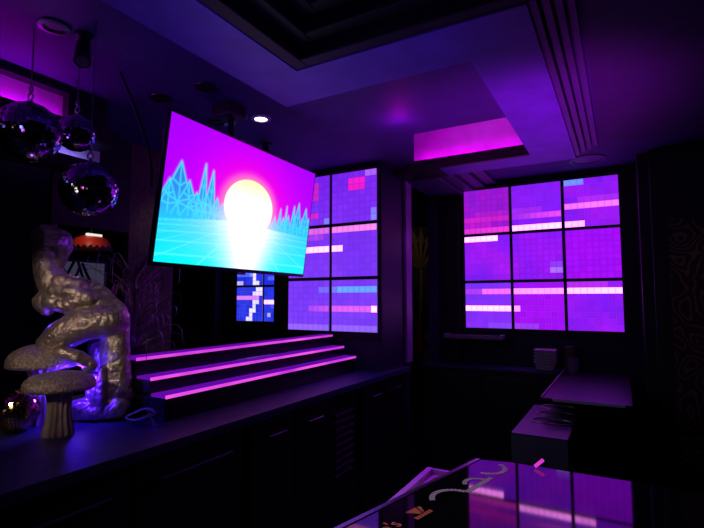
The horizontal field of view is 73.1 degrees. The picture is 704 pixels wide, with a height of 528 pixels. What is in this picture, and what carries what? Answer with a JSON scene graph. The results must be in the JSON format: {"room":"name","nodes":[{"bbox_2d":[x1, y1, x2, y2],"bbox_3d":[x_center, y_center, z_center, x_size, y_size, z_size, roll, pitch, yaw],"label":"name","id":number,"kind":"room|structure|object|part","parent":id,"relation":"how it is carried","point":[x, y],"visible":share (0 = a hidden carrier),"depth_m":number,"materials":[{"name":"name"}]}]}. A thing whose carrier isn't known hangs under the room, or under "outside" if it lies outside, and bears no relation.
{"room":"bar","nodes":[
{"label":"bar","id":0,"kind":"room"},
{"bbox_2d":[0,74,99,162],"bbox_3d":[-2.392,-0.784,0.770,0.140,0.320,4.075,-2,-5,29],"label":"wall header","id":1,"kind":"structure","parent":0,"point":[10,88],"depth_m":2.25,"materials":[{"name":"paint"}]},
{"bbox_2d":[0,59,108,108],"bbox_3d":[-2.418,-1.107,0.809,0.320,0.330,4.075,-2,-5,29],"label":"trim","id":2,"kind":"structure","parent":1,"relation":"attached to","point":[8,69],"depth_m":2.22,"materials":[{"name":"paint"}]},
{"bbox_2d":[0,95,118,176],"bbox_3d":[-2.261,-0.760,0.694,0.160,0.380,4.075,-2,-5,29],"label":"trim","id":3,"kind":"structure","parent":1,"relation":"attached to","point":[106,140],"depth_m":2.33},
{"bbox_2d":[0,203,107,394],"bbox_3d":[-4.630,0.418,5.251,0.150,3.200,9.800,-2,-5,29],"label":"wall","id":4,"kind":"structure","parent":0,"point":[21,324],"depth_m":5.94,"materials":[{"name":"paint"}]},
{"bbox_2d":[123,144,172,353],"bbox_3d":[-1.393,0.536,3.230,0.040,2.660,0.360,-2,-5,29],"label":"wall column","id":5,"kind":"structure","parent":0,"point":[142,196],"depth_m":3.24,"materials":[{"name":"brown paper"}]},
{"bbox_2d":[47,139,131,232],"bbox_3d":[-1.603,-0.519,2.938,0.040,0.600,0.488,-2,-5,29],"label":"trim","id":6,"kind":"structure","parent":5,"relation":"attached to","point":[116,219],"depth_m":3.02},
{"bbox_2d":[273,160,410,486],"bbox_3d":[-0.093,0.443,3.926,1.005,2.950,0.542,-2,-5,29],"label":"wall","id":7,"kind":"structure","parent":0,"point":[339,293],"depth_m":3.65,"materials":[{"name":"black"}]},
{"bbox_2d":[101,0,575,174],"bbox_3d":[-0.494,-1.098,0.928,1.210,0.370,6.180,-2,-5,29],"label":"ceiling","id":8,"kind":"structure","parent":7,"relation":"attached to","point":[503,46],"depth_m":1.97,"materials":[{"name":"paint"}]},
{"bbox_2d":[403,181,412,362],"bbox_3d":[0.458,0.035,3.895,0.025,1.520,0.115,-2,-5,29],"label":"trim","id":9,"kind":"structure","parent":7,"relation":"attached to","point":[408,338],"depth_m":3.87,"materials":[{"name":"paint"}]},
{"bbox_2d":[393,145,529,180],"bbox_3d":[0.817,-0.747,3.572,1.025,0.080,0.255,-2,-5,29],"label":"trim","id":10,"kind":"structure","parent":7,"relation":"attached to","point":[428,168],"depth_m":3.49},
{"bbox_2d":[0,0,703,209],"bbox_3d":[-1.113,-1.068,2.587,8.800,0.440,8.450,-2,-5,29],"label":"ceiling","id":11,"kind":"structure","parent":0,"point":[381,121],"depth_m":2.41,"materials":[{"name":"paint"}]},
{"bbox_2d":[0,29,63,161],"bbox_3d":[-1.220,-0.643,1.805,0.224,0.516,0.224,-2,-5,29],"label":"ball","id":12,"kind":"object","parent":11,"relation":"hanging from","point":[29,132],"visible":1,"depth_m":1.73,"materials":[{"name":"metal"}]},
{"bbox_3d":[-1.220,-0.761,1.814,0.027,0.280,0.010,0,-4,-3],"label":"chain","id":13,"kind":"part","parent":12,"relation":"part of","materials":[{"name":"metal"}]},
{"bbox_2d":[36,17,71,35],"bbox_3d":[-1.134,-0.900,1.808,0.116,0.009,0.116,-2,-5,29],"label":"recessed light","id":14,"kind":"object","parent":11,"relation":"in","point":[49,25],"visible":1,"depth_m":1.80,"materials":[{"name":"metal"}]},
{"bbox_2d":[59,67,96,151],"bbox_3d":[-1.171,-0.681,2.028,0.154,0.407,0.154,-2,-5,29],"label":"ball","id":15,"kind":"object","parent":11,"relation":"hanging from","point":[76,128],"visible":0.78,"depth_m":1.97,"materials":[{"name":"metal"}]},
{"bbox_3d":[-1.171,-0.764,2.034,0.027,0.241,0.010,0,-4,-3],"label":"chain","id":16,"kind":"part","parent":15,"relation":"part of","materials":[{"name":"metal"}]},
{"bbox_2d":[73,29,93,68],"bbox_3d":[-1.049,-0.830,1.854,0.069,0.145,0.116,3,-5,-33],"label":"spotlight","id":17,"kind":"object","parent":11,"relation":"attached to","point":[82,55],"visible":1,"depth_m":1.83,"materials":[{"name":"metal"}]},
{"bbox_3d":[-1.053,-0.894,1.865,0.070,0.015,0.070,-2,-5,29],"label":"plate","id":18,"kind":"part","parent":17,"relation":"part of","materials":[{"name":"black metal"}]},
{"bbox_2d":[57,21,118,216],"bbox_3d":[-0.952,-0.538,1.740,0.196,0.736,0.196,-2,-5,29],"label":"ball","id":19,"kind":"object","parent":11,"relation":"hanging from","point":[87,189],"visible":1,"depth_m":1.66,"materials":[{"name":"metal"}]},
{"bbox_3d":[-0.952,-0.641,1.748,0.027,0.528,0.010,0,-4,-3],"label":"chain","id":20,"kind":"part","parent":19,"relation":"part of","materials":[{"name":"metal"}]},
{"bbox_2d":[73,229,112,252],"bbox_3d":[-2.270,-0.482,4.156,0.336,0.750,0.339,-2,-5,29],"label":"pendant lamp","id":21,"kind":"object","parent":11,"relation":"hanging from","point":[84,243],"depth_m":4.04,"materials":[{"name":"red metal"}]},
{"bbox_3d":[-2.270,-0.192,4.134,0.330,0.128,0.330,-2,-5,29],"label":"lamp shade","id":22,"kind":"part","parent":21,"relation":"part of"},
{"bbox_3d":[-2.211,-0.248,4.070,0.030,0.020,0.130,-2,-5,29],"label":"tube light","id":23,"kind":"part","parent":21,"relation":"part of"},
{"bbox_2d":[119,71,152,186],"bbox_3d":[-0.946,-0.600,2.106,0.241,0.560,0.044,-2,-5,27],"label":"power cable","id":24,"kind":"object","parent":11,"relation":"hanging from","point":[120,72],"visible":1,"depth_m":2.11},
{"bbox_2d":[149,93,172,103],"bbox_3d":[-0.986,-0.852,2.452,0.116,0.009,0.116,-2,-5,29],"label":"recessed light","id":25,"kind":"object","parent":11,"relation":"in","point":[156,97],"visible":1,"depth_m":2.45,"materials":[{"name":"metal"}]},
{"bbox_2d":[195,82,218,92],"bbox_3d":[-0.710,-0.861,2.326,0.116,0.009,0.116,-2,-5,29],"label":"recessed light","id":26,"kind":"object","parent":11,"relation":"in","point":[205,87],"visible":1,"depth_m":2.32,"materials":[{"name":"metal"}]},
{"bbox_2d":[208,118,227,126],"bbox_3d":[-0.785,-0.827,2.783,0.116,0.009,0.116,-2,-5,29],"label":"recessed light","id":27,"kind":"object","parent":11,"relation":"in","point":[215,122],"visible":0.89,"depth_m":2.78,"materials":[{"name":"metal"}]},
{"bbox_2d":[147,100,315,276],"bbox_3d":[-0.601,-0.397,2.479,0.270,0.909,1.124,-2,-5,28],"label":"television","id":28,"kind":"object","parent":11,"relation":"hanging from","point":[224,202],"visible":1,"depth_m":2.28,"materials":[{"name":"metal"}]},
{"bbox_3d":[-0.657,-0.814,2.550,0.130,0.068,0.130,-2,-5,29],"label":"mount plate","id":29,"kind":"part","parent":28,"relation":"part of","materials":[{"name":"black metal"}]},
{"bbox_2d":[251,114,270,122],"bbox_3d":[-0.522,-0.831,2.721,0.116,0.009,0.116,-2,-5,29],"label":"recessed light","id":30,"kind":"object","parent":11,"relation":"in","point":[260,118],"visible":1,"depth_m":2.72,"materials":[{"name":"paint"}]},
{"bbox_2d":[262,142,272,152],"bbox_3d":[-0.559,-0.733,3.159,0.070,0.141,0.126,3,-5,-37],"label":"spotlight","id":31,"kind":"object","parent":11,"relation":"attached to","point":[266,145],"visible":0.47,"depth_m":3.16,"materials":[{"name":"metal"}]},
{"bbox_3d":[-0.564,-0.795,3.171,0.070,0.015,0.070,-2,-5,29],"label":"plate","id":32,"kind":"part","parent":31,"relation":"part of","materials":[{"name":"black metal"}]},
{"bbox_2d":[199,0,533,69],"bbox_3d":[0.197,-1.183,-0.599,3.380,0.300,4.200,-2,-5,29],"label":"trim","id":33,"kind":"structure","parent":11,"relation":"attached to","point":[440,13],"depth_m":1.75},
{"bbox_2d":[414,117,522,160],"bbox_3d":[0.686,-0.988,3.241,0.920,0.500,0.770,-2,-5,29],"label":"cove","id":34,"kind":"object","parent":11,"relation":"in","point":[496,133],"visible":0.3,"depth_m":3.58,"materials":[{"name":"paint"}]},
{"bbox_2d":[527,0,580,155],"bbox_3d":[1.076,-0.855,2.427,0.030,0.088,1.960,-2,-5,29],"label":"trim","id":35,"kind":"structure","parent":11,"relation":"attached to","point":[535,7],"depth_m":2.02,"materials":[{"name":"paint"}]},
{"bbox_2d":[540,0,585,151],"bbox_3d":[1.108,-0.865,2.410,0.030,0.071,1.960,-2,-5,29],"label":"trim","id":36,"kind":"structure","parent":11,"relation":"attached to","point":[548,8],"depth_m":2.04,"materials":[{"name":"paint"}]},
{"bbox_2d":[553,0,591,148],"bbox_3d":[1.139,-0.875,2.393,0.030,0.054,1.960,-2,-5,29],"label":"trim","id":37,"kind":"structure","parent":11,"relation":"attached to","point":[560,8],"depth_m":2.06,"materials":[{"name":"paint"}]},
{"bbox_2d":[566,0,597,145],"bbox_3d":[1.170,-0.884,2.376,0.030,0.037,1.960,-2,-5,29],"label":"trim","id":38,"kind":"structure","parent":11,"relation":"attached to","point":[571,4],"depth_m":2.08,"materials":[{"name":"paint"}]},
{"bbox_2d":[568,154,605,164],"bbox_3d":[1.772,-0.785,3.582,0.256,0.011,0.256,-2,-5,29],"label":"ceiling speaker","id":39,"kind":"object","parent":11,"relation":"attached to","point":[590,158],"visible":0.99,"depth_m":3.56,"materials":[{"name":"paint"}]},
{"bbox_2d":[573,157,600,162],"bbox_3d":[1.772,-0.783,3.582,0.190,0.004,0.190,-2,-5,29],"label":"grille","id":40,"kind":"object","parent":39,"relation":"attached to","point":[578,159],"depth_m":3.58,"materials":[{"name":"metal"}]},
{"bbox_2d":[106,164,649,483],"bbox_3d":[0.242,0.510,4.814,8.750,2.950,0.181,-2,-5,29],"label":"wall","id":41,"kind":"structure","parent":0,"point":[554,255],"depth_m":3.99,"materials":[{"name":"black"}]},
{"bbox_2d":[189,269,223,348],"bbox_3d":[-1.771,0.659,5.786,0.420,2.800,0.140,-2,-5,29],"label":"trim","id":42,"kind":"structure","parent":41,"relation":"attached to","point":[207,286],"depth_m":5.72,"materials":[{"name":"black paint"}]},
{"bbox_2d":[428,199,440,360],"bbox_3d":[0.766,0.674,4.392,0.095,2.560,0.055,-2,-5,29],"label":"trim","id":43,"kind":"structure","parent":41,"relation":"attached to","point":[433,205],"depth_m":4.41,"materials":[{"name":"paint"}]},
{"bbox_2d":[407,177,462,197],"bbox_3d":[0.731,-0.720,4.158,0.298,0.135,0.670,-2,-5,29],"label":"trim","id":44,"kind":"structure","parent":41,"relation":"attached to","point":[437,187],"depth_m":4.09,"materials":[{"name":"paint"}]},
{"bbox_2d":[445,197,461,361],"bbox_3d":[0.928,0.169,4.345,0.130,1.560,0.045,-2,-5,29],"label":"trim","id":45,"kind":"structure","parent":41,"relation":"attached to","point":[452,212],"depth_m":4.33,"materials":[{"name":"black"}]},
{"bbox_2d":[443,174,473,191],"bbox_3d":[0.909,-0.739,4.058,0.088,0.113,0.670,-2,-5,29],"label":"trim","id":46,"kind":"structure","parent":41,"relation":"attached to","point":[455,179],"depth_m":4.04,"materials":[{"name":"paint"}]},
{"bbox_2d":[457,172,484,187],"bbox_3d":[0.997,-0.754,4.009,0.088,0.091,0.670,-2,-5,29],"label":"trim","id":47,"kind":"structure","parent":41,"relation":"attached to","point":[472,179],"depth_m":4.02,"materials":[{"name":"paint"}]},
{"bbox_2d":[444,333,504,340],"bbox_3d":[1.062,0.629,4.126,0.485,0.040,0.189,-2,-5,29],"label":"wall shelf","id":48,"kind":"object","parent":41,"relation":"attached to","point":[446,335],"visible":1,"depth_m":4.03,"materials":[{"name":"wood"}]},
{"bbox_2d":[472,170,495,184],"bbox_3d":[1.083,-0.768,3.961,0.088,0.069,0.670,-2,-5,29],"label":"trim","id":49,"kind":"structure","parent":41,"relation":"attached to","point":[484,176],"depth_m":4.01,"materials":[{"name":"paint"}]},
{"bbox_2d":[635,148,676,488],"bbox_3d":[2.186,0.530,3.421,0.140,2.700,0.360,-2,-5,29],"label":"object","id":50,"kind":"structure","parent":41,"relation":"attached to","point":[660,427],"depth_m":3.31,"materials":[{"name":"black"}]},
{"bbox_2d":[410,426,421,480],"bbox_3d":[-0.780,1.898,2.951,8.800,0.100,9.800,-2,-5,29],"label":"floor","id":51,"kind":"structure","parent":0,"point":[415,432],"depth_m":5.13,"materials":[{"name":"black"}]},
{"bbox_2d":[31,258,107,395],"bbox_3d":[-2.706,0.956,4.543,0.074,2.020,0.700,-2,-5,29],"label":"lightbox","id":52,"kind":"object","parent":51,"relation":"on","point":[72,265],"visible":0.23,"depth_m":4.68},
{"bbox_3d":[-2.698,0.148,4.600,0.009,0.340,0.620,-2,-5,29],"label":"panel","id":53,"kind":"part","parent":52,"relation":"part of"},
{"bbox_2d":[0,428,242,527],"bbox_3d":[-1.094,1.234,1.825,0.811,1.055,1.138,-2,-5,29],"label":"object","id":54,"kind":"object","parent":51,"relation":"on","point":[197,485],"visible":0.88,"depth_m":1.76,"materials":[{"name":"wood"}]},
{"bbox_3d":[-0.917,1.150,1.408,0.025,0.900,0.544,-2,-5,29],"label":"door","id":55,"kind":"part","parent":54,"relation":"part of","materials":[{"name":"black wood"}]},
{"bbox_3d":[-0.893,0.765,1.424,0.033,0.012,0.372,-2,-5,29],"label":"handle","id":56,"kind":"part","parent":54,"relation":"part of","materials":[{"name":"metal"}]},
{"bbox_3d":[-0.641,1.187,1.894,0.025,0.900,0.544,-2,-5,29],"label":"door","id":57,"kind":"part","parent":54,"relation":"part of","materials":[{"name":"black wood"}]},
{"bbox_3d":[-0.617,0.802,1.909,0.033,0.012,0.372,-2,-5,29],"label":"handle","id":58,"kind":"part","parent":54,"relation":"part of","materials":[{"name":"metal"}]},
{"bbox_2d":[0,366,410,508],"bbox_3d":[-1.276,0.682,1.849,1.150,0.040,5.040,-2,-5,29],"label":"countertop","id":59,"kind":"structure","parent":54,"relation":"on","point":[32,465],"depth_m":1.79,"materials":[{"name":"laminate"}]},
{"bbox_2d":[0,388,41,432],"bbox_3d":[-1.328,0.578,1.877,0.171,0.170,0.170,-2,-5,29],"label":"ball","id":60,"kind":"object","parent":59,"relation":"on","point":[19,411],"visible":0.89,"depth_m":1.83,"materials":[{"name":"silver metal"}]},
{"bbox_2d":[4,344,76,426],"bbox_3d":[-1.317,0.506,2.021,0.275,0.334,0.274,-2,-5,29],"label":"ornament","id":61,"kind":"object","parent":59,"relation":"on","point":[33,359],"visible":0.49,"depth_m":1.93,"materials":[{"name":"beige stone"}]},
{"bbox_3d":[-1.318,0.550,2.020,0.142,0.246,0.141,-2,-5,29],"label":"stem","id":62,"kind":"part","parent":61,"relation":"part of","materials":[{"name":"beige stone"}]},
{"bbox_2d":[20,370,96,438],"bbox_3d":[-1.136,0.538,1.841,0.253,0.244,0.252,-2,-5,29],"label":"ornament","id":63,"kind":"object","parent":59,"relation":"on","point":[59,387],"visible":1,"depth_m":1.80,"materials":[{"name":"beige stone"}]},
{"bbox_3d":[-1.136,0.568,1.841,0.117,0.184,0.116,-2,-5,29],"label":"stem","id":64,"kind":"part","parent":63,"relation":"part of","materials":[{"name":"beige stone"}]},
{"bbox_2d":[31,224,134,420],"bbox_3d":[-1.193,0.256,2.112,0.420,0.851,0.331,3,-5,-35],"label":"statue","id":65,"kind":"object","parent":59,"relation":"on","point":[92,312],"visible":0.88,"depth_m":2.05,"materials":[{"name":"silver metal"}]},
{"bbox_2d":[76,246,183,359],"bbox_3d":[-1.083,0.295,2.336,0.489,0.803,0.501,-2,-5,29],"label":"spider plant","id":66,"kind":"object","parent":59,"relation":"on","point":[134,296],"visible":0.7,"depth_m":2.32,"materials":[{"name":"green plant"}]},
{"bbox_3d":[-1.075,0.253,2.346,0.023,0.410,0.019,3,-5,-38],"label":"stem","id":67,"kind":"part","parent":66,"relation":"part of","materials":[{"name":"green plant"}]},
{"bbox_3d":[-1.078,0.549,2.323,0.136,0.295,0.136,-2,-5,29],"label":"pot","id":68,"kind":"part","parent":66,"relation":"part of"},
{"bbox_2d":[125,407,163,426],"bbox_3d":[-0.875,0.638,1.991,0.214,0.063,0.060,-2,-5,29],"label":"cable loop","id":69,"kind":"object","parent":59,"relation":"on","point":[148,409],"visible":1,"depth_m":1.98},
{"bbox_2d":[127,334,355,421],"bbox_3d":[-0.510,0.603,2.815,0.300,0.261,1.660,-2,-5,29],"label":"display shelf","id":70,"kind":"object","parent":59,"relation":"on","point":[177,384],"visible":0.92,"depth_m":2.47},
{"bbox_2d":[241,400,327,527],"bbox_3d":[-0.628,1.296,2.645,0.811,1.055,0.688,-2,-5,29],"label":"base cabinet","id":71,"kind":"object","parent":51,"relation":"on","point":[285,456],"visible":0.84,"depth_m":2.43,"materials":[{"name":"wood"}]},
{"bbox_3d":[-0.395,1.219,2.325,0.025,0.900,0.319,-2,-5,29],"label":"door","id":72,"kind":"part","parent":71,"relation":"part of","materials":[{"name":"black wood"}]},
{"bbox_3d":[-0.372,0.834,2.341,0.033,0.012,0.147,-2,-5,29],"label":"handle","id":73,"kind":"part","parent":71,"relation":"part of","materials":[{"name":"metal"}]},
{"bbox_3d":[-0.230,1.241,2.616,0.025,0.900,0.319,-2,-5,29],"label":"door","id":74,"kind":"part","parent":71,"relation":"part of","materials":[{"name":"black wood"}]},
{"bbox_3d":[-0.207,0.856,2.632,0.033,0.012,0.147,-2,-5,29],"label":"handle","id":75,"kind":"part","parent":71,"relation":"part of","materials":[{"name":"metal"}]},
{"bbox_2d":[326,389,356,527],"bbox_3d":[-0.377,1.332,3.122,0.775,1.055,0.360,-2,-5,29],"label":"vent panel","id":76,"kind":"object","parent":51,"relation":"on","point":[342,409],"visible":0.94,"depth_m":2.93,"materials":[{"name":"metal"}]},
{"bbox_2d":[334,408,353,478],"bbox_3d":[-0.046,1.109,2.951,0.015,0.375,0.220,-2,-5,29],"label":"grille","id":77,"kind":"object","parent":76,"relation":"attached to","point":[344,417],"depth_m":2.95,"materials":[{"name":"metal"}]},
{"bbox_2d":[357,375,403,515],"bbox_3d":[-0.088,1.368,3.595,0.811,1.055,0.718,-2,-5,29],"label":"door","id":78,"kind":"structure","parent":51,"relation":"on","point":[380,405],"depth_m":3.34,"materials":[{"name":"wood"}]},
{"bbox_3d":[0.141,1.291,3.269,0.025,0.900,0.334,-2,-5,29],"label":"door","id":79,"kind":"part","parent":78,"relation":"part of","materials":[{"name":"black wood"}]},
{"bbox_3d":[0.164,0.906,3.285,0.033,0.012,0.162,-2,-5,29],"label":"handle","id":80,"kind":"part","parent":78,"relation":"part of","materials":[{"name":"metal"}]},
{"bbox_3d":[0.313,1.314,3.572,0.025,0.900,0.334,-2,-5,29],"label":"door","id":81,"kind":"part","parent":78,"relation":"part of","materials":[{"name":"black wood"}]},
{"bbox_2d":[420,360,559,470],"bbox_3d":[1.134,1.388,3.942,1.095,1.068,0.260,-2,-5,29],"label":"base cabinet","id":82,"kind":"object","parent":51,"relation":"on","point":[470,411],"visible":0.56,"depth_m":3.89,"materials":[{"name":"laminate"}]},
{"bbox_3d":[0.838,1.374,3.972,0.510,0.900,0.018,-2,-5,29],"label":"door","id":83,"kind":"part","parent":82,"relation":"part of","materials":[{"name":"black wood"}]},
{"bbox_2d":[420,360,559,375],"bbox_3d":[1.134,0.866,3.981,1.095,0.021,0.260,-2,-5,29],"label":"countertop","id":84,"kind":"structure","parent":82,"relation":"on","point":[444,364],"depth_m":3.91,"materials":[{"name":"laminate"}]},
{"bbox_2d":[536,367,555,370],"bbox_3d":[1.537,0.829,3.767,0.128,0.017,0.128,-2,-5,29],"label":"plate","id":85,"kind":"object","parent":84,"relation":"on","point":[538,368],"visible":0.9,"depth_m":3.72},
{"bbox_2d":[535,364,556,367],"bbox_3d":[1.537,0.805,3.768,0.144,0.017,0.144,-2,-5,29],"label":"plate","id":86,"kind":"object","parent":85,"relation":"on","point":[537,365],"visible":0.85,"depth_m":3.71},
{"bbox_2d":[534,361,557,364],"bbox_3d":[1.537,0.782,3.770,0.160,0.017,0.160,-2,-5,29],"label":"plate","id":87,"kind":"object","parent":86,"relation":"on","point":[535,362],"visible":0.88,"depth_m":3.71,"materials":[{"name":"white ceramic"}]},
{"bbox_2d":[533,358,557,361],"bbox_3d":[1.537,0.758,3.772,0.160,0.017,0.160,-2,-5,29],"label":"plate","id":88,"kind":"object","parent":87,"relation":"on","point":[535,359],"visible":0.9,"depth_m":3.71,"materials":[{"name":"white ceramic"}]},
{"bbox_2d":[533,355,557,358],"bbox_3d":[1.537,0.735,3.774,0.160,0.017,0.160,-2,-5,29],"label":"plate","id":89,"kind":"object","parent":88,"relation":"on","point":[535,356],"visible":0.84,"depth_m":3.71,"materials":[{"name":"white ceramic"}]},
{"bbox_2d":[533,352,556,355],"bbox_3d":[1.537,0.711,3.775,0.160,0.017,0.160,-2,-5,29],"label":"plate","id":90,"kind":"object","parent":89,"relation":"on","point":[535,353],"visible":0.89,"depth_m":3.71,"materials":[{"name":"white ceramic"}]},
{"bbox_2d":[533,348,556,352],"bbox_3d":[1.537,0.688,3.777,0.160,0.017,0.160,-2,-5,29],"label":"plate","id":91,"kind":"object","parent":90,"relation":"on","point":[536,349],"visible":1,"depth_m":3.73,"materials":[{"name":"white ceramic"}]},
{"bbox_3d":[1.299,1.354,3.711,0.510,0.900,0.018,-2,-5,29],"label":"door","id":92,"kind":"part","parent":82,"relation":"part of","materials":[{"name":"black wood"}]},
{"bbox_2d":[334,458,703,527],"bbox_3d":[1.096,1.132,0.585,2.752,1.072,1.245,-2,-5,29],"label":"table","id":93,"kind":"object","parent":51,"relation":"on","point":[477,493],"visible":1,"depth_m":1.29,"materials":[{"name":"glass"}]},
{"bbox_3d":[0.018,0.659,1.202,0.015,0.035,1.228,-4,-6,43],"label":"edge trim","id":94,"kind":"part","parent":93,"relation":"part of","materials":[{"name":"metal"}]},
{"bbox_2d":[415,509,432,518],"bbox_3d":[0.185,0.643,1.221,0.029,0.001,0.070,-2,-5,29],"label":"print","id":95,"kind":"object","parent":93,"relation":"on","point":[427,511],"depth_m":1.22},
{"bbox_2d":[534,459,543,467],"bbox_3d":[0.615,0.655,1.562,0.036,0.027,0.011,1,-4,-15],"label":"stick","id":96,"kind":"object","parent":93,"relation":"on","point":[541,461],"visible":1,"depth_m":1.56,"materials":[{"name":"pink plastic"}]},
{"bbox_2d":[511,404,581,473],"bbox_3d":[1.104,1.342,2.627,0.262,0.961,0.762,-2,-5,29],"label":"bin","id":97,"kind":"object","parent":51,"relation":"on","point":[550,433],"visible":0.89,"depth_m":2.39,"materials":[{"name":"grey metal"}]},
{"bbox_2d":[541,368,633,481],"bbox_3d":[1.584,1.321,3.104,0.454,1.074,1.278,-2,-5,29],"label":"table","id":98,"kind":"object","parent":51,"relation":"on","point":[604,401],"visible":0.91,"depth_m":2.86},
{"bbox_2d":[565,346,573,370],"bbox_3d":[1.710,0.743,3.732,0.060,0.188,0.060,-2,-5,29],"label":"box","id":99,"kind":"object","parent":98,"relation":"on","point":[569,350],"visible":0.69,"depth_m":3.71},
{"bbox_2d":[567,357,578,373],"bbox_3d":[1.671,0.766,3.580,0.084,0.120,0.084,-2,-5,29],"label":"tumbler","id":100,"kind":"object","parent":98,"relation":"on","point":[573,362],"visible":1,"depth_m":3.55,"materials":[{"name":"clear glass"}]},
{"bbox_2d":[542,370,632,408],"bbox_3d":[1.588,0.802,3.146,0.450,0.016,1.270,-2,-5,29],"label":"countertop","id":101,"kind":"structure","parent":98,"relation":"on","point":[588,386],"depth_m":2.98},
{"bbox_3d":[0.882,1.288,1.320,1.660,0.870,0.770,-2,-5,29],"label":"shelf","id":102,"kind":"object","parent":51,"relation":"on","visible":0},
{"bbox_2d":[388,467,448,500],"bbox_3d":[0.249,0.865,1.698,0.220,0.028,0.705,-2,-5,29],"label":"tray","id":103,"kind":"object","parent":102,"relation":"on","point":[429,473],"visible":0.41,"depth_m":1.95,"materials":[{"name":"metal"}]},
{"bbox_2d":[660,141,703,488],"bbox_3d":[3.076,0.490,2.895,1.930,2.700,0.400,-2,-5,29],"label":"wall pier","id":104,"kind":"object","parent":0,"point":[682,165],"depth_m":3.21,"materials":[{"name":"paint"}]},
{"bbox_2d":[668,216,703,492],"bbox_3d":[2.962,0.592,2.713,1.858,1.870,0.015,-2,-5,29],"label":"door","id":105,"kind":"structure","parent":104,"relation":"attached to","point":[686,235],"depth_m":3.13,"materials":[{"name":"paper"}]},
{"bbox_3d":[0.193,-1.462,-0.564,3.400,0.130,4.220,-2,-5,29],"label":"ceiling","id":106,"kind":"structure","parent":0,"visible":0},
{"bbox_2d":[287,0,351,16],"bbox_3d":[0.226,-1.300,-0.692,3.230,0.300,4.050,-2,-5,29],"label":"trim","id":107,"kind":"structure","parent":106,"relation":"attached to","point":[307,8],"depth_m":1.77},
{"bbox_2d":[245,0,437,44],"bbox_3d":[0.211,-1.241,-0.646,3.305,0.300,4.125,-2,-5,29],"label":"trim","id":108,"kind":"structure","parent":106,"relation":"attached to","point":[354,13],"depth_m":1.77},
{"bbox_3d":[1.007,0.491,6.220,8.800,3.200,0.150,-2,-5,29],"label":"wall","id":109,"kind":"structure","parent":0,"visible":0},
{"bbox_2d":[410,396,421,400],"bbox_3d":[0.786,1.729,6.141,2.000,0.040,0.038,-2,-5,29],"label":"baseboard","id":110,"kind":"structure","parent":109,"relation":"attached to","point":[411,397],"depth_m":6.10,"materials":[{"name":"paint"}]},
{"bbox_2d":[410,226,428,426],"bbox_3d":[0.881,0.590,6.192,1.400,3.000,0.002,-2,-5,29],"label":"mural","id":111,"kind":"object","parent":109,"relation":"attached to","point":[420,285],"visible":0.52,"depth_m":6.18}
]}

